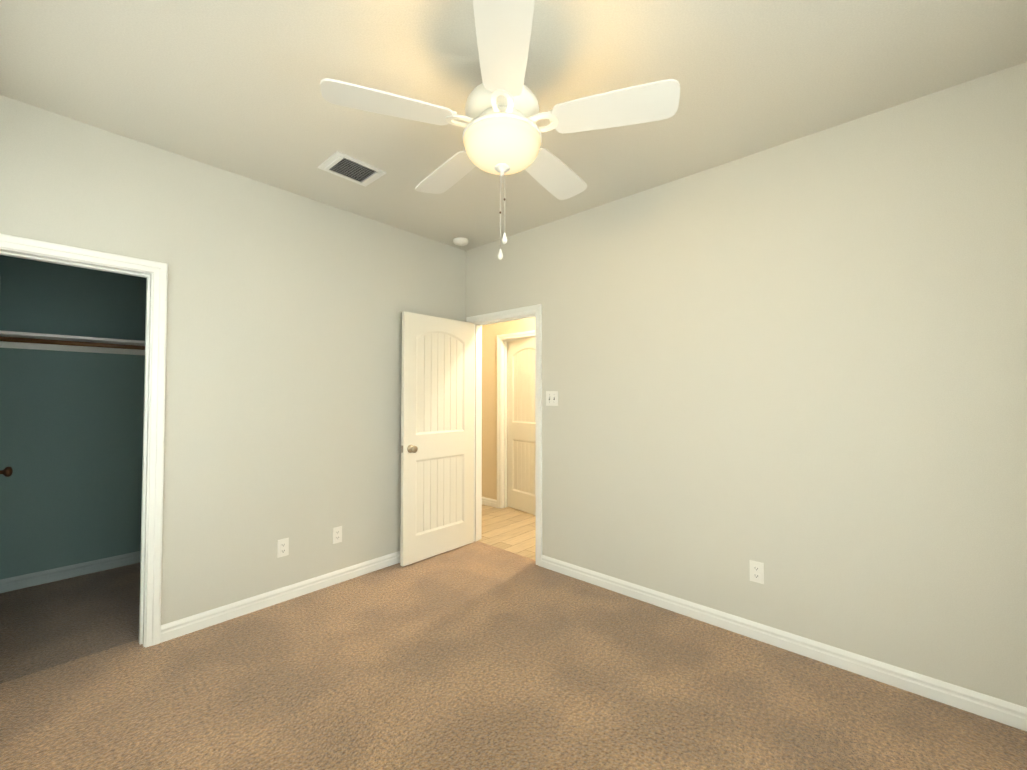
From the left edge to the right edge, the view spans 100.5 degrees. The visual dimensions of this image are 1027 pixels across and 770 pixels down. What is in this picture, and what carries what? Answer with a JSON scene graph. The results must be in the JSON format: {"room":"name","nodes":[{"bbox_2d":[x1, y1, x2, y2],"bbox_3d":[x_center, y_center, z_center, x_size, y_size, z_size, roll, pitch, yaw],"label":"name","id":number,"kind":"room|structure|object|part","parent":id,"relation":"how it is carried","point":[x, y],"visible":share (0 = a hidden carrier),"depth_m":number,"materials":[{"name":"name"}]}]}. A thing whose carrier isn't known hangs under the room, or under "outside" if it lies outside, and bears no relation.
{"room":"empty bedroom","nodes":[
{"label":"empty bedroom","id":0,"kind":"room"},
{"bbox_2d":[0,467,12,476],"bbox_3d":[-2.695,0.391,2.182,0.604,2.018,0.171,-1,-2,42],"label":"door knob","id":1,"kind":"object","parent":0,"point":[7,472],"depth_m":2.37,"materials":[{"name":"brown metal"}]},
{"bbox_2d":[0,563,139,683],"bbox_3d":[-2.178,1.474,3.457,1.576,0.060,3.255,-1,-2,42],"label":"floor","id":2,"kind":"structure","parent":0,"point":[49,625],"depth_m":2.59,"materials":[{"name":"brown carpet"}]},
{"bbox_2d":[0,255,146,579],"bbox_3d":[-3.106,0.076,3.549,0.120,2.740,2.100,-1,-2,42],"label":"wall","id":3,"kind":"structure","parent":0,"point":[71,438],"depth_m":3.19,"materials":[{"name":"paint"}]},
{"bbox_2d":[0,551,140,592],"bbox_3d":[-3.056,1.400,3.471,0.015,0.089,1.860,-1,-2,42],"label":"baseboard","id":4,"kind":"structure","parent":3,"relation":"attached to","point":[39,578],"depth_m":3.17,"materials":[{"name":"grey wood"}]},
{"bbox_2d":[0,330,144,354],"bbox_3d":[-2.942,-0.292,3.411,0.320,0.088,1.860,-1,-2,42],"label":"closet shelf","id":5,"kind":"object","parent":3,"relation":"attached to","point":[26,340],"visible":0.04,"depth_m":3.08,"materials":[{"name":"white"}]},
{"bbox_2d":[0,95,465,624],"bbox_3d":[-1.494,0.061,2.985,0.120,2.740,3.215,-1,-2,42],"label":"wall","id":6,"kind":"structure","parent":0,"point":[283,382],"depth_m":2.71,"materials":[{"name":"paint"}]},
{"bbox_2d":[0,233,167,647],"bbox_3d":[-2.238,0.362,2.149,0.157,2.097,0.731,-1,-2,42],"label":"door frame","id":7,"kind":"structure","parent":6,"relation":"attached to","point":[154,273],"depth_m":2.34,"materials":[{"name":"white wood"}]},
{"bbox_2d":[160,551,399,642],"bbox_3d":[-1.197,1.392,3.182,0.015,0.089,2.236,-1,-2,42],"label":"baseboard","id":8,"kind":"structure","parent":6,"relation":"attached to","point":[193,623],"depth_m":2.75,"materials":[{"name":"white wood"}]},
{"bbox_2d":[277,538,288,557],"bbox_3d":[-1.526,1.078,2.829,0.008,0.115,0.070,-1,-2,42],"label":"electrical outlet","id":9,"kind":"object","parent":6,"relation":"attached to","point":[282,547],"visible":1,"depth_m":2.83,"materials":[{"name":"white plastic"}]},
{"bbox_2d":[332,526,341,543],"bbox_3d":[-1.279,1.090,3.103,0.008,0.115,0.070,-1,-2,42],"label":"electrical outlet","id":10,"kind":"object","parent":6,"relation":"attached to","point":[336,534],"visible":1,"depth_m":3.10,"materials":[{"name":"white plastic"}]},
{"bbox_2d":[478,504,535,559],"bbox_3d":[0.637,1.509,4.853,3.900,0.060,2.585,-1,-2,42],"label":"floor","id":11,"kind":"structure","parent":0,"point":[510,529],"depth_m":4.30,"materials":[{"name":"brown wood"}]},
{"bbox_2d":[482,317,534,499],"bbox_3d":[0.732,0.099,4.469,3.200,2.740,0.120,-1,-2,42],"label":"wall","id":12,"kind":"structure","parent":0,"point":[490,332],"depth_m":5.28,"materials":[{"name":"paint"}]},
{"bbox_2d":[497,330,534,508],"bbox_3d":[0.174,0.432,4.951,0.899,2.097,0.138,-1,-2,42],"label":"door frame","id":13,"kind":"structure","parent":12,"relation":"attached to","point":[503,340],"depth_m":5.18,"materials":[{"name":"white wood"}]},
{"bbox_2d":[507,336,535,514],"bbox_3d":[0.141,0.460,4.939,0.767,2.018,0.223,-1,-2,42],"label":"hall door","id":14,"kind":"structure","parent":12,"relation":"in","point":[521,496],"depth_m":5.03,"materials":[{"name":"white paint"}]},
{"bbox_2d":[0,541,1026,769],"bbox_3d":[-0.043,1.427,1.607,4.074,0.060,3.155,-1,-2,42],"label":"floor carpet","id":15,"kind":"object","parent":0,"point":[476,655],"visible":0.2,"depth_m":1.93,"materials":[{"name":"brown carpet"}]},
{"bbox_2d":[0,0,1026,250],"bbox_3d":[0.234,-1.355,3.166,5.650,0.100,5.740,-1,-2,42],"label":"ceiling","id":16,"kind":"structure","parent":0,"point":[232,86],"depth_m":1.85,"materials":[{"name":"paint"}]},
{"bbox_2d":[318,151,385,186],"bbox_3d":[-0.984,-1.311,2.612,0.255,0.014,0.310,-1,-2,42],"label":"ceiling vent","id":17,"kind":"object","parent":16,"relation":"in","point":[346,166],"visible":1,"depth_m":2.60,"materials":[{"name":"silver metal"}]},
{"bbox_2d":[453,237,467,245],"bbox_3d":[-0.469,-1.267,3.795,0.136,0.044,0.136,-1,-2,42],"label":"smoke detector","id":18,"kind":"object","parent":16,"relation":"attached to","point":[460,241],"visible":1,"depth_m":3.75,"materials":[{"name":"white plastic"}]},
{"bbox_2d":[320,0,679,259],"bbox_3d":[-0.042,-0.915,1.718,1.259,0.851,1.252,-1,-2,42],"label":"fan","id":19,"kind":"object","parent":16,"relation":"hanging from","point":[502,131],"visible":1,"depth_m":1.56,"materials":[{"name":"white plastic"}]},
{"bbox_3d":[-0.044,-0.915,1.684,0.306,0.117,0.306,-1,-2,42],"label":"lamp shade","id":20,"kind":"part","parent":19,"relation":"part of","materials":[{"name":"white glass"}]},
{"bbox_2d":[466,62,1026,707],"bbox_3d":[1.056,0.056,2.776,3.954,2.740,0.120,-1,-2,42],"label":"wall","id":21,"kind":"structure","parent":0,"point":[798,368],"depth_m":2.22,"materials":[{"name":"paint"}]},
{"bbox_2d":[400,311,473,566],"bbox_3d":[-0.628,0.428,3.682,0.171,2.018,0.768,-1,-2,42],"label":"bedroom door","id":22,"kind":"structure","parent":21,"relation":"in","point":[437,452],"depth_m":3.63,"materials":[{"name":"white paint"}]},
{"bbox_2d":[466,304,541,566],"bbox_3d":[-0.063,0.403,3.771,0.894,2.097,0.157,-1,-2,42],"label":"door frame","id":23,"kind":"structure","parent":21,"relation":"attached to","point":[479,321],"depth_m":3.73,"materials":[{"name":"white wood"}]},
{"bbox_2d":[546,391,557,405],"bbox_3d":[0.301,0.106,3.363,0.116,0.115,0.013,-1,-2,42],"label":"light switch","id":24,"kind":"object","parent":21,"relation":"attached to","point":[551,398],"visible":1,"depth_m":3.36,"materials":[{"name":"white plastic"}]},
{"bbox_2d":[749,560,763,583],"bbox_3d":[1.360,1.047,2.391,0.070,0.115,0.008,-1,-2,42],"label":"electrical outlet","id":25,"kind":"object","parent":21,"relation":"attached to","point":[756,571],"visible":1,"depth_m":2.39,"materials":[{"name":"white plastic"}]},
{"bbox_2d":[541,555,1026,730],"bbox_3d":[1.297,1.374,2.435,2.883,0.089,0.015,-1,-2,42],"label":"baseboard","id":26,"kind":"structure","parent":21,"relation":"attached to","point":[993,708],"depth_m":2.18,"materials":[{"name":"white wood"}]}
]}

